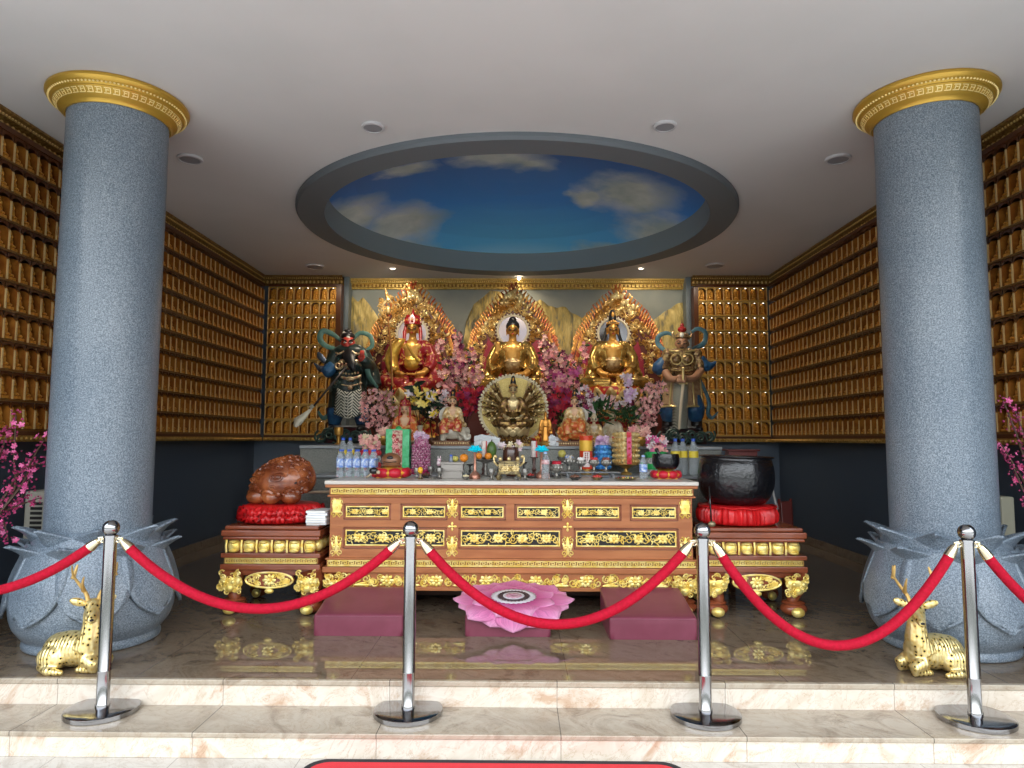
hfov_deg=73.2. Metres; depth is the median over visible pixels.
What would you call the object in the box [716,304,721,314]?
figurine
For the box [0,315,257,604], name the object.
wall
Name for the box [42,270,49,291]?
figurine
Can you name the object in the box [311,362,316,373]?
figurine
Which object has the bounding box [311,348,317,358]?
figurine
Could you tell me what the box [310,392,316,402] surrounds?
figurine
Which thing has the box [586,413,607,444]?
statue
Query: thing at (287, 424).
figurine
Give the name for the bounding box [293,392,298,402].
figurine
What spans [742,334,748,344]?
figurine
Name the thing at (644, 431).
flower arrangement
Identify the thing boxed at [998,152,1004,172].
figurine
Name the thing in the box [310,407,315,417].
figurine
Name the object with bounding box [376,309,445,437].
statue
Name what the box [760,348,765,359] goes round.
figurine
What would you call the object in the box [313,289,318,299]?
figurine
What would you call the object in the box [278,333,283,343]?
figurine
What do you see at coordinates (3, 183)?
figurines
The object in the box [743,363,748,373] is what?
figurine
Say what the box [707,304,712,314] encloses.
figurine
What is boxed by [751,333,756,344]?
figurine
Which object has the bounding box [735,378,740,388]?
figurine
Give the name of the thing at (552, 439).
plastic sheet
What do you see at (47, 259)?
figurine
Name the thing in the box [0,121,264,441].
shelves
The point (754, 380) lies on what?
figurine
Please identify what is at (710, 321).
figurine
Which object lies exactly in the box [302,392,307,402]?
figurine
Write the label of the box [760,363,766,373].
figurine
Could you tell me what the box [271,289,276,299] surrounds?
figurine
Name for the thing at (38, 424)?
figurine
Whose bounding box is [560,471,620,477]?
tray table
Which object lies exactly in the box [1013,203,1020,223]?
figurine
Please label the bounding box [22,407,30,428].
figurine
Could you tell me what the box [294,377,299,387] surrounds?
figurine
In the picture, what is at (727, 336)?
figurine
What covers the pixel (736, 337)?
figurine
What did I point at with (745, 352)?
figurine
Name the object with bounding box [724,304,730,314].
figurine
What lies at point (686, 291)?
trim
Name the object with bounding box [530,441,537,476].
pillar candle
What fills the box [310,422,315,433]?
figurine
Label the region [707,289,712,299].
figurine
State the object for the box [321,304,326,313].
figurine
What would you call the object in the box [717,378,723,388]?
figurine
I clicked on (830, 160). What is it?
grille
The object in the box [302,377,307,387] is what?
figurine
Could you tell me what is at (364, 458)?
water bottle
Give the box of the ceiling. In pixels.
[0,0,1023,278]
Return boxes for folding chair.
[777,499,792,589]
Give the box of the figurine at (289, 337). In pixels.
[286,333,292,343]
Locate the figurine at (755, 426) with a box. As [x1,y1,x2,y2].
[753,423,759,434]
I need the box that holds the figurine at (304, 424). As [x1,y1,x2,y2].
[301,422,306,433]
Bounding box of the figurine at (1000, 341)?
[996,323,1004,345]
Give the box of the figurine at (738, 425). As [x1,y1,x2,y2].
[736,423,741,434]
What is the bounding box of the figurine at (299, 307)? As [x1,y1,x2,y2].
[296,304,301,313]
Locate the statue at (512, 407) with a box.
[478,373,548,445]
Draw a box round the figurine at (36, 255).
[33,239,40,260]
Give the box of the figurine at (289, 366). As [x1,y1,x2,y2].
[285,362,291,372]
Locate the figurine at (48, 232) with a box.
[47,220,52,237]
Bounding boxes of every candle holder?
[468,445,482,478]
[534,445,548,478]
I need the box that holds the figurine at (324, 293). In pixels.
[322,289,327,299]
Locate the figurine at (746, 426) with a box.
[744,423,750,434]
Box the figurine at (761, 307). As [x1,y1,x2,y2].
[759,304,764,314]
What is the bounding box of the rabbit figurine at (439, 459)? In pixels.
[437,456,441,476]
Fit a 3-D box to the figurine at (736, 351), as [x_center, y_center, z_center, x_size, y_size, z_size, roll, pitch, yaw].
[3.136,-0.418,9.615,0.086,0.166,0.059,0,-5,1]
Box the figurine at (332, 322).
[329,318,335,328]
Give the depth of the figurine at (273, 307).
9.75 m
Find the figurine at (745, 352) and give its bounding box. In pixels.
[743,348,748,358]
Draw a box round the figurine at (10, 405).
[10,405,18,427]
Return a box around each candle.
[481,441,486,474]
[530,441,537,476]
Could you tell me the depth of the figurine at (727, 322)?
9.66 m
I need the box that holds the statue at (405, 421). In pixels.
[391,396,417,445]
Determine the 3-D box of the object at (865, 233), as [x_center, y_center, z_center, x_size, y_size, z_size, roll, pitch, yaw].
[3.597,-0.500,7.011,0.192,2.195,5.050,0,-5,1]
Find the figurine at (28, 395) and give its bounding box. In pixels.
[22,377,32,399]
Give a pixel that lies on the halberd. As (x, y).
(298, 420)
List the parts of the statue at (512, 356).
lotus seat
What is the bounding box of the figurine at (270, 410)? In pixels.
[267,407,272,417]
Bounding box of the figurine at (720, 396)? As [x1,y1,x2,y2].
[718,393,723,404]
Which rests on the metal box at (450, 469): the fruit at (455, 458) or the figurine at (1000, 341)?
the fruit at (455, 458)
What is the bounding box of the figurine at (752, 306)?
[750,304,755,314]
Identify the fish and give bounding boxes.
[246,454,316,504]
[381,453,400,466]
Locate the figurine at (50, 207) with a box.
[48,193,54,211]
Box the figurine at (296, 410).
[293,407,298,417]
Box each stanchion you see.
[61,520,140,725]
[373,521,442,726]
[670,523,741,730]
[935,524,1018,734]
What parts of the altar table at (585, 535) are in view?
leg, panel frame, panel frame, panel frame, panel frame, moulding, panel frame, moulding, panel frame, panel frame, panel frame, panel frame, leg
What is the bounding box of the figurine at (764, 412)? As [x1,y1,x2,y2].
[762,408,767,419]
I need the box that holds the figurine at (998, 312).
[995,295,1002,316]
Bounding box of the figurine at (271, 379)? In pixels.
[268,377,273,387]
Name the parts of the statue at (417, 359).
lotus seat, crown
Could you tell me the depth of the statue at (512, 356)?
8.67 m
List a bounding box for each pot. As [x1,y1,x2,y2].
[378,426,388,445]
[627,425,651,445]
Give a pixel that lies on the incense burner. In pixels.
(508, 467)
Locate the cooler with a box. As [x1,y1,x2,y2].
[23,489,43,538]
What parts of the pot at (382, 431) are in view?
pot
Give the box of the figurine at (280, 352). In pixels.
[277,348,283,358]
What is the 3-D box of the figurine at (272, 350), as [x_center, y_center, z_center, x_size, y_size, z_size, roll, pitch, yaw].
[-3.368,-0.433,9.683,0.086,0.166,0.059,0,-5,1]
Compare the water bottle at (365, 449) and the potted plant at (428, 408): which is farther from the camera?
the potted plant at (428, 408)
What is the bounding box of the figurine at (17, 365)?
[14,347,22,369]
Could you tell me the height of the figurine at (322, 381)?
0.166 m
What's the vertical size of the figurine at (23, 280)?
0.166 m
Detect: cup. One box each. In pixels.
[414,468,418,478]
[428,466,433,475]
[436,468,442,478]
[488,469,494,479]
[521,469,528,479]
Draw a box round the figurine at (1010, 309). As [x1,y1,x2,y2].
[1006,291,1014,313]
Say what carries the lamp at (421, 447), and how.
on the stone altar
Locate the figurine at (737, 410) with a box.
[735,408,741,419]
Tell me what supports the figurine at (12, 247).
in the shelves at (13, 138)
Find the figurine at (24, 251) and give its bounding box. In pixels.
[21,234,28,256]
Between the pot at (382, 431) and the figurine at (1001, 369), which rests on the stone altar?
the pot at (382, 431)
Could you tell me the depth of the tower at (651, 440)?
6.32 m
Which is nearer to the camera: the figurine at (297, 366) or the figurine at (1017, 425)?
the figurine at (1017, 425)
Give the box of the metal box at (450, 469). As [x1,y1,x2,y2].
[440,462,464,477]
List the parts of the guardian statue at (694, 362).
scale panel, skirt trim, armour trim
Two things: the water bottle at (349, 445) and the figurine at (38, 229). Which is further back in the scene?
the water bottle at (349, 445)
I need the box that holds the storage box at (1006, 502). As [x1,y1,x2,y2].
[1000,496,1017,544]
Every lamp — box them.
[334,427,342,444]
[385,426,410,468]
[411,431,430,473]
[418,467,422,478]
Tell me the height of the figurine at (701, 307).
0.166 m
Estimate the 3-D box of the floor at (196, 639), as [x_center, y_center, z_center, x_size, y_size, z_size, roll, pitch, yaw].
[0.066,1.944,6.766,18.000,0.200,6.100,0,-5,1]
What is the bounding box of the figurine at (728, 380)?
[726,378,731,388]
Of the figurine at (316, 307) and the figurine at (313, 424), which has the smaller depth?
the figurine at (313, 424)
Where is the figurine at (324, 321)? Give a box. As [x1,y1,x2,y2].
[321,318,326,328]
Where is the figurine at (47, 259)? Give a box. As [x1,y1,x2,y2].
[44,243,51,264]
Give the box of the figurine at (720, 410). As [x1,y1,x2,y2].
[718,408,723,419]
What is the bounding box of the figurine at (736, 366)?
[734,363,740,373]
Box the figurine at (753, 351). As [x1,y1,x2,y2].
[751,348,757,359]
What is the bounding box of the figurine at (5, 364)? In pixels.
[1,345,9,368]
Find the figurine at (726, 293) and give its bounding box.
[724,289,729,299]
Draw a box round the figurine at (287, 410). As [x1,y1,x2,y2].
[284,407,289,417]
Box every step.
[0,684,1023,710]
[0,704,1023,764]
[0,736,1023,763]
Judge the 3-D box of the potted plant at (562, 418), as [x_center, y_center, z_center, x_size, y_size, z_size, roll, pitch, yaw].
[0.646,0.445,7.051,0.388,0.371,0.185,1,-5,-13]
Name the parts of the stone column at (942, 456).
bulb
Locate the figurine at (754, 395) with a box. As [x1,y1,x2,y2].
[752,393,758,404]
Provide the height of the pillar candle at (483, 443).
0.299 m
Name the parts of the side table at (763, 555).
leg, moulding, leg, leg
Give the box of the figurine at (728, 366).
[726,363,731,373]
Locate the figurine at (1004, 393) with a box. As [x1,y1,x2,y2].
[999,380,1007,402]
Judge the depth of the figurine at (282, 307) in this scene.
9.75 m
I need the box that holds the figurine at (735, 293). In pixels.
[733,289,738,299]
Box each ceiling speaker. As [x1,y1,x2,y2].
[176,153,202,164]
[305,264,324,269]
[361,121,384,133]
[653,120,676,132]
[705,263,724,268]
[825,153,851,164]
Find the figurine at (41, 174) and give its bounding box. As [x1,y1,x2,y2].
[39,162,45,178]
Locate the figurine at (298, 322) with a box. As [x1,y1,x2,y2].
[295,318,300,328]
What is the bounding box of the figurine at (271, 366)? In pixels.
[268,362,274,372]
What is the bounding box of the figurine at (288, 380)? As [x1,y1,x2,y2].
[285,377,290,387]
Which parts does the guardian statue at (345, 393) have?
gilt trim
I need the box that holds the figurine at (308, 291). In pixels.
[305,289,310,299]
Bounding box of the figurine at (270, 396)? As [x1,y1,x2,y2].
[267,392,273,402]
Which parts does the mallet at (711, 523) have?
handle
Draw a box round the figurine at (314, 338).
[312,333,317,343]
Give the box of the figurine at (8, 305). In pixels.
[5,286,13,309]
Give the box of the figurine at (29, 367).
[26,349,33,371]
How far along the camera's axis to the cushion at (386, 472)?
5.47 m
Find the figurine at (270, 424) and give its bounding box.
[266,422,272,432]
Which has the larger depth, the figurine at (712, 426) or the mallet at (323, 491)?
the figurine at (712, 426)
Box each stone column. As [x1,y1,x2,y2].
[0,70,189,655]
[852,68,1023,662]
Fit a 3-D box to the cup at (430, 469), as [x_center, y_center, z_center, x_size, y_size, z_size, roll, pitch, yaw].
[-0.671,0.727,5.717,0.056,0.085,0.056,0,-5,1]
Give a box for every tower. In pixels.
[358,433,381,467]
[594,435,611,474]
[612,432,639,474]
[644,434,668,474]
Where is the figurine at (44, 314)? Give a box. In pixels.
[41,298,48,318]
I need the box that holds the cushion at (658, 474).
[650,470,681,478]
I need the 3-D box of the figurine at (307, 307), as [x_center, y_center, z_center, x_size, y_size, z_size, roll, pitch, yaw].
[-2.886,-1.056,9.727,0.086,0.166,0.059,0,-5,1]
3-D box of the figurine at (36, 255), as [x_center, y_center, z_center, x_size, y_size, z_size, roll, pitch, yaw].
[-3.557,-1.005,5.138,0.059,0.166,0.086,0,-5,1]
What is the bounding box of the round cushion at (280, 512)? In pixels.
[236,500,325,523]
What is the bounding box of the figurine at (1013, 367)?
[1009,349,1017,371]
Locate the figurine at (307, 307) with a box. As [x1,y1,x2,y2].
[304,304,309,313]
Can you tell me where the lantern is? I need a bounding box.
[579,435,592,474]
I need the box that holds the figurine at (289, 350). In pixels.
[286,347,291,358]
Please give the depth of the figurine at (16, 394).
4.93 m
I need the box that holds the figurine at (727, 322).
[725,319,730,329]
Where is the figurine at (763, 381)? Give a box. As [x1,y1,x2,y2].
[761,378,766,389]
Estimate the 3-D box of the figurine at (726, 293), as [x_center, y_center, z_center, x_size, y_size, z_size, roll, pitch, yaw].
[3.019,-1.250,9.682,0.086,0.166,0.059,0,-5,1]
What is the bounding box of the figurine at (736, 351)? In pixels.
[734,348,739,358]
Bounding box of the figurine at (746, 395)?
[744,393,749,404]
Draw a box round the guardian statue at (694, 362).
[652,321,717,444]
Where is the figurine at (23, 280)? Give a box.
[19,262,27,284]
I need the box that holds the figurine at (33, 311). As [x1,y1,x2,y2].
[29,293,37,315]
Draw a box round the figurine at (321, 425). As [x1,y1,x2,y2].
[318,422,323,433]
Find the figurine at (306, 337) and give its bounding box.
[303,333,309,343]
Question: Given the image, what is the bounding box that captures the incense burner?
[493,455,524,478]
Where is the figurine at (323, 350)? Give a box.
[320,348,325,357]
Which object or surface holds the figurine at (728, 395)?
in the upper cabinet at (705, 287)
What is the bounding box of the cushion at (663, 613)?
[600,587,696,639]
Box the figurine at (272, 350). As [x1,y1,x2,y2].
[269,347,274,358]
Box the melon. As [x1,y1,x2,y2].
[486,440,496,458]
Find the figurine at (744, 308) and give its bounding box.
[742,304,747,314]
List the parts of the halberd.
blade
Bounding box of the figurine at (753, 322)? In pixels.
[751,319,756,329]
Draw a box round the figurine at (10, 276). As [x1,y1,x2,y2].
[7,257,15,280]
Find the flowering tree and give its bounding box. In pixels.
[0,409,46,544]
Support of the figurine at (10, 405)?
in the shelves at (13, 138)
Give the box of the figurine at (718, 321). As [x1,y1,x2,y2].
[716,319,721,329]
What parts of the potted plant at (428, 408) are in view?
pot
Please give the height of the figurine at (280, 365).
0.166 m
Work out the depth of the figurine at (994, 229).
5.07 m
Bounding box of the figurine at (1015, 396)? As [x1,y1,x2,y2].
[1011,378,1021,401]
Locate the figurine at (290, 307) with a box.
[287,304,292,313]
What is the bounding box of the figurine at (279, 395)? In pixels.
[276,392,281,402]
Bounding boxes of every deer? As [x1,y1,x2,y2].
[36,562,117,675]
[891,565,965,678]
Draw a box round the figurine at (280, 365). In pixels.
[277,362,282,372]
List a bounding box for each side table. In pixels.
[216,521,329,614]
[691,518,808,617]
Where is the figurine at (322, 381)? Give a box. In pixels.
[319,377,325,387]
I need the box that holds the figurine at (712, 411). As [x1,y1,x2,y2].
[709,408,714,419]
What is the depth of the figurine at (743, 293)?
9.70 m
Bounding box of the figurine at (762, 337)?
[760,334,765,344]
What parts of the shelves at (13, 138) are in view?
moulding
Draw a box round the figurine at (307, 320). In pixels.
[304,318,309,328]
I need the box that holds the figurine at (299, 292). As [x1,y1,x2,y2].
[296,289,301,299]
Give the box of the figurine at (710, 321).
[707,319,713,329]
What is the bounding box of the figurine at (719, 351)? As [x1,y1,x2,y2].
[717,348,722,358]
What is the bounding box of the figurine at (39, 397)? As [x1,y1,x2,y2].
[34,379,43,400]
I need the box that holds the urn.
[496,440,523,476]
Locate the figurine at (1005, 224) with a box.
[1001,205,1009,228]
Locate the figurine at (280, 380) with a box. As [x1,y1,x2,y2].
[276,377,282,387]
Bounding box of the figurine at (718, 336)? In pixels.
[716,334,722,344]
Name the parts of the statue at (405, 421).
crown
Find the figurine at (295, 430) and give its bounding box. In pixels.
[292,424,298,433]
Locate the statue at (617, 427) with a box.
[603,407,623,445]
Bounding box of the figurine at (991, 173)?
[987,161,993,178]
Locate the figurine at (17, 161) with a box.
[15,146,22,166]
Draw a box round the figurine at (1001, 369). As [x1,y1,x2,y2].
[997,351,1005,373]
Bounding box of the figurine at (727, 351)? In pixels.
[725,348,731,358]
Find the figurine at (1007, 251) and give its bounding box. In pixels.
[1003,233,1011,256]
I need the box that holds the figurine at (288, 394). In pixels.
[285,392,290,402]
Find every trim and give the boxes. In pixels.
[0,104,343,285]
[0,677,1023,690]
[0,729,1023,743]
[295,132,738,275]
[324,200,709,270]
[341,277,691,445]
[349,333,371,419]
[351,278,683,289]
[351,297,379,347]
[463,290,501,356]
[524,297,589,370]
[650,303,682,369]
[691,108,1023,285]
[691,287,698,346]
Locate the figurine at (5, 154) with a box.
[3,139,10,159]
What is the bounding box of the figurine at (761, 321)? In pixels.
[759,319,765,329]
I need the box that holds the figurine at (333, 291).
[330,289,335,299]
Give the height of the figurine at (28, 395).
0.166 m
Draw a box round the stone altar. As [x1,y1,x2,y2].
[299,444,721,517]
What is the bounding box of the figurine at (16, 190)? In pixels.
[13,175,20,194]
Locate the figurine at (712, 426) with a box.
[709,423,714,433]
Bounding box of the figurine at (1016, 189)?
[1012,175,1018,194]
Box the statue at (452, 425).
[432,390,471,445]
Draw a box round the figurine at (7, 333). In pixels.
[3,315,11,338]
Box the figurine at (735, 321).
[733,319,739,329]
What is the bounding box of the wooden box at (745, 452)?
[722,449,759,584]
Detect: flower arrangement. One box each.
[358,385,397,438]
[402,381,444,436]
[428,388,450,440]
[435,329,484,440]
[455,385,484,440]
[535,333,589,436]
[546,385,571,440]
[547,362,582,416]
[571,383,593,408]
[580,392,638,427]
[620,373,637,425]
[633,380,668,444]
[997,395,1023,506]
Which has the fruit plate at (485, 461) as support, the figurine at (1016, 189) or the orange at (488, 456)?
the orange at (488, 456)
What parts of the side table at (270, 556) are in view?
leg, leg, moulding, leg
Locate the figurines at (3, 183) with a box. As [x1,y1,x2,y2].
[0,156,1023,434]
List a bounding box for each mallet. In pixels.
[305,490,329,493]
[708,487,715,526]
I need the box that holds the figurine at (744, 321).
[742,319,747,329]
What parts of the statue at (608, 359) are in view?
lotus seat, crown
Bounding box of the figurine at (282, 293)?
[279,289,284,299]
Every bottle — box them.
[336,449,343,476]
[338,438,345,454]
[344,449,351,476]
[346,438,354,454]
[352,449,359,476]
[358,449,361,471]
[360,450,368,476]
[365,449,369,474]
[369,450,376,476]
[541,452,549,478]
[639,455,647,478]
[671,439,679,470]
[679,439,687,474]
[689,439,698,475]
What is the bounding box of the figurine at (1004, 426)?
[1001,409,1008,431]
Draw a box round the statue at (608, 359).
[578,309,648,439]
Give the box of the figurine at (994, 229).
[990,211,997,233]
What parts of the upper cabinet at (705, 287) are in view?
moulding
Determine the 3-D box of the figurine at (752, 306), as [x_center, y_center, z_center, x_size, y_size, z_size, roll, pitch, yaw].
[3.378,-1.041,9.662,0.086,0.166,0.059,0,-5,1]
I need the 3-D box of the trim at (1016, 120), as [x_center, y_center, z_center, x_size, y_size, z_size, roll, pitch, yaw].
[3.098,-1.708,6.570,1.190,0.130,6.490,0,-5,1]
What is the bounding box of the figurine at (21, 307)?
[17,290,25,312]
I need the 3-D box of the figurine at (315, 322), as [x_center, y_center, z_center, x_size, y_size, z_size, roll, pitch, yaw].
[-2.767,-0.847,9.709,0.086,0.166,0.059,0,-5,1]
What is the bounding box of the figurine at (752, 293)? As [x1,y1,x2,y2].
[750,289,755,299]
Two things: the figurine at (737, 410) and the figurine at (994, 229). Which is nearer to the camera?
the figurine at (994, 229)
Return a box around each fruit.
[453,455,458,461]
[557,450,565,475]
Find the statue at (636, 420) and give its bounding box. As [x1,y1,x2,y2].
[628,415,646,445]
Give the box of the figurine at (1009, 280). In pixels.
[1004,262,1012,285]
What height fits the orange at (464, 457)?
0.074 m
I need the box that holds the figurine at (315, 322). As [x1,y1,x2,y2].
[312,318,318,328]
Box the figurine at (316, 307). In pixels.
[313,304,318,313]
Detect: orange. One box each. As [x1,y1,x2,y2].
[460,453,467,461]
[476,452,481,458]
[485,452,491,459]
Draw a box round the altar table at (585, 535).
[322,476,698,611]
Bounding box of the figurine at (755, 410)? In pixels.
[753,408,758,419]
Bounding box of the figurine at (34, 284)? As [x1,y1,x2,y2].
[31,266,38,288]
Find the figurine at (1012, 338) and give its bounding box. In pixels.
[1008,320,1016,342]
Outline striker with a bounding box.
[366,467,379,477]
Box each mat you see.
[304,759,680,767]
[453,580,574,632]
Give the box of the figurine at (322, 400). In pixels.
[319,392,324,402]
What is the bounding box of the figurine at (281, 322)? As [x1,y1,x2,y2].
[278,318,283,328]
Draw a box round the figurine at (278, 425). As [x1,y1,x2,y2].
[275,422,280,432]
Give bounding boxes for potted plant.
[406,388,443,444]
[556,411,589,440]
[585,394,621,434]
[613,403,640,437]
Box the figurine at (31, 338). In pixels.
[28,323,35,343]
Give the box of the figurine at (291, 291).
[288,289,293,299]
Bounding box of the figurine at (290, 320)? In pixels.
[287,318,292,328]
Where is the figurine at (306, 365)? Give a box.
[303,362,308,373]
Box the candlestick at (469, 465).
[467,464,472,474]
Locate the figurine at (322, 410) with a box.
[319,407,324,417]
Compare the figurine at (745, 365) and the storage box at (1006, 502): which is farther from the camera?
the figurine at (745, 365)
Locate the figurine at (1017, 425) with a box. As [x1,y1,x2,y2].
[1012,408,1020,430]
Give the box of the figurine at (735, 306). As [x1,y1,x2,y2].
[733,304,738,314]
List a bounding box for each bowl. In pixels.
[652,454,679,469]
[697,454,774,504]
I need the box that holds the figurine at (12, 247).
[8,228,17,251]
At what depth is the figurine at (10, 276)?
4.88 m
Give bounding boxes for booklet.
[306,508,329,512]
[306,515,329,517]
[306,516,329,520]
[306,519,329,522]
[306,521,329,524]
[307,512,329,514]
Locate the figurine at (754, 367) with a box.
[752,363,757,373]
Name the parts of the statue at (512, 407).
lotus seat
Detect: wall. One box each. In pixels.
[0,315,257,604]
[253,280,779,505]
[349,289,682,444]
[774,286,1023,555]
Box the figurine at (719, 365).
[717,363,722,373]
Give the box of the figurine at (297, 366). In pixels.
[294,362,299,372]
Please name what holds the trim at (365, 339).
attached to the wall at (457, 305)
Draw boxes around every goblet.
[550,461,562,478]
[563,455,574,471]
[575,457,586,471]
[588,457,599,471]
[600,457,611,471]
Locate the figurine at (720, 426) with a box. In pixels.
[718,423,724,434]
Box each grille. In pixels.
[179,157,200,163]
[307,266,322,268]
[363,125,381,131]
[656,124,674,130]
[707,265,722,267]
[827,157,848,163]
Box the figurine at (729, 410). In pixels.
[727,408,732,419]
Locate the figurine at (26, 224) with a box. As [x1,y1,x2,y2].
[23,206,30,228]
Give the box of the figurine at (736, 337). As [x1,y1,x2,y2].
[734,334,739,344]
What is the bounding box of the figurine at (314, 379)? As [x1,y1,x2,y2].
[311,377,316,387]
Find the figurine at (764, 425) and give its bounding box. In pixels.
[762,423,767,434]
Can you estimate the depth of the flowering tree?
4.46 m
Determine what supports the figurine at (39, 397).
in the shelves at (13, 138)
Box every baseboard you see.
[0,535,224,619]
[802,536,867,564]
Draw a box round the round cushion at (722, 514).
[696,501,778,525]
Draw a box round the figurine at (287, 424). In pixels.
[284,422,289,432]
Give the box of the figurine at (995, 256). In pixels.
[992,239,998,260]
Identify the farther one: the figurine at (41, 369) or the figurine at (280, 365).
the figurine at (280, 365)
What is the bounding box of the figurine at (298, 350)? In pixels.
[294,348,300,358]
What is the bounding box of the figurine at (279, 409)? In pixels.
[275,407,281,417]
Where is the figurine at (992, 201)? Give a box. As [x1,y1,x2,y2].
[989,186,994,205]
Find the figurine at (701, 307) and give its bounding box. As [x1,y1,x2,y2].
[698,304,704,314]
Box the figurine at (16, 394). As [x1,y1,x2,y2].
[12,376,20,398]
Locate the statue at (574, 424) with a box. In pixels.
[556,390,593,445]
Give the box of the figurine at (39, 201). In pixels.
[37,187,43,206]
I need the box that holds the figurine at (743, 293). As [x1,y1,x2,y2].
[741,289,746,299]
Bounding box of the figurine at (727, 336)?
[725,333,730,344]
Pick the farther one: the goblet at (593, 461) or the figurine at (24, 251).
the goblet at (593, 461)
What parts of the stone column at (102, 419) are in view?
bulb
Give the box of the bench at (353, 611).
[314,587,403,635]
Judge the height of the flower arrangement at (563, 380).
0.920 m
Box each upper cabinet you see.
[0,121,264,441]
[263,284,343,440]
[695,284,770,441]
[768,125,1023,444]
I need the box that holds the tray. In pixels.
[560,471,620,472]
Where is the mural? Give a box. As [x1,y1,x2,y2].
[329,154,704,252]
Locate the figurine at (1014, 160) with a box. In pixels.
[1010,145,1017,165]
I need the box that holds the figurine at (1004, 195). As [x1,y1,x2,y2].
[1000,181,1006,200]
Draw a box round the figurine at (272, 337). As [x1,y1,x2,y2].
[269,333,274,343]
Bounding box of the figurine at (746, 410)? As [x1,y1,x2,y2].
[744,408,749,419]
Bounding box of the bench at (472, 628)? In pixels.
[465,615,550,636]
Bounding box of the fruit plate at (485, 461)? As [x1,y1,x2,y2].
[476,459,497,476]
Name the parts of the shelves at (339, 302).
moulding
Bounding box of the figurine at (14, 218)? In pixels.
[11,200,18,223]
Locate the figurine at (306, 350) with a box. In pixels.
[303,348,308,358]
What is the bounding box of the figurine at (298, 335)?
[295,333,300,343]
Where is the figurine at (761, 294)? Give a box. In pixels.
[758,290,764,299]
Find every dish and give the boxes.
[421,472,430,477]
[462,474,469,479]
[569,474,580,479]
[591,474,603,479]
[615,477,636,479]
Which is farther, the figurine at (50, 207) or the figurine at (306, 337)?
the figurine at (306, 337)
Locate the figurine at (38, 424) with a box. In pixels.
[34,407,41,428]
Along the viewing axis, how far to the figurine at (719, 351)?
9.63 m
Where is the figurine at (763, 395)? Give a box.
[761,393,766,404]
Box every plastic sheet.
[474,434,499,445]
[548,434,558,445]
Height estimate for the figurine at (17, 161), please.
0.166 m
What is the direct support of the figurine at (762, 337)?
in the upper cabinet at (705, 287)
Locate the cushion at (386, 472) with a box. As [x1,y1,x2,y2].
[371,467,411,477]
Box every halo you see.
[365,280,461,440]
[464,282,560,441]
[568,283,663,440]
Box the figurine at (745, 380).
[743,378,749,388]
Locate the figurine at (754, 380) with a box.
[752,378,757,389]
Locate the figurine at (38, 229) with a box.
[36,214,41,233]
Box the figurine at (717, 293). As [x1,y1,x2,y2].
[715,289,721,299]
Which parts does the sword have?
blade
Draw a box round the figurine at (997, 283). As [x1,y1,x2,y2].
[993,267,1000,288]
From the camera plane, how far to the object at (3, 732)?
3.35 m
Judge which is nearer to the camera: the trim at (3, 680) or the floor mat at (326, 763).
the floor mat at (326, 763)
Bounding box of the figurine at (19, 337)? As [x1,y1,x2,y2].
[16,320,23,341]
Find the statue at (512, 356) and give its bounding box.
[476,317,547,444]
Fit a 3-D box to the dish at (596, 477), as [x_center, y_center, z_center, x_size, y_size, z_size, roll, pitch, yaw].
[0.660,0.722,5.353,0.100,0.045,0.099,0,-5,1]
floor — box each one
[0,540,1023,683]
[0,757,1023,767]
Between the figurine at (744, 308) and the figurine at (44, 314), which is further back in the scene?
the figurine at (744, 308)
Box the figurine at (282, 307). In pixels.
[279,304,284,313]
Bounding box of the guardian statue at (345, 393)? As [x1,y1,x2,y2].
[314,328,381,443]
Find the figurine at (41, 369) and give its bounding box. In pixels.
[37,351,44,373]
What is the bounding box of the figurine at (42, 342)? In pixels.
[39,324,46,345]
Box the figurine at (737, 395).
[735,393,740,404]
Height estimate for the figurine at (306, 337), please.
0.166 m
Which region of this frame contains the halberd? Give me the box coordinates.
[293,366,346,427]
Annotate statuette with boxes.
[538,411,552,445]
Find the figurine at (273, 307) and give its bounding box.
[270,304,275,313]
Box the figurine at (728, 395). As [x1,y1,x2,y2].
[726,393,732,404]
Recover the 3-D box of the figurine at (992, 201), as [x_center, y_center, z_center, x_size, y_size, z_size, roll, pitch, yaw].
[3.569,-1.405,5.097,0.059,0.166,0.086,0,-5,1]
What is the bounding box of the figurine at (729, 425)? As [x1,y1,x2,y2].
[727,423,732,434]
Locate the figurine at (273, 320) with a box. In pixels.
[270,318,275,328]
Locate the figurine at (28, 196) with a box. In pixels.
[26,182,32,200]
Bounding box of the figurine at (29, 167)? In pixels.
[27,153,33,172]
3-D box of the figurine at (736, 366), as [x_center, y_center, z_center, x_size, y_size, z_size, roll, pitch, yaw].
[3.136,-0.210,9.598,0.086,0.166,0.059,0,-5,1]
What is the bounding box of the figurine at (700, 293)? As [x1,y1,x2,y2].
[698,289,703,299]
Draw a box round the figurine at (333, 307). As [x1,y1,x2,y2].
[330,304,335,313]
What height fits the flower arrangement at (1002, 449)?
1.593 m
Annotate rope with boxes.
[0,537,103,594]
[116,537,404,613]
[417,538,696,629]
[709,540,960,650]
[772,491,777,510]
[974,542,1023,603]
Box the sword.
[678,367,687,429]
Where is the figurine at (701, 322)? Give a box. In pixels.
[699,319,704,327]

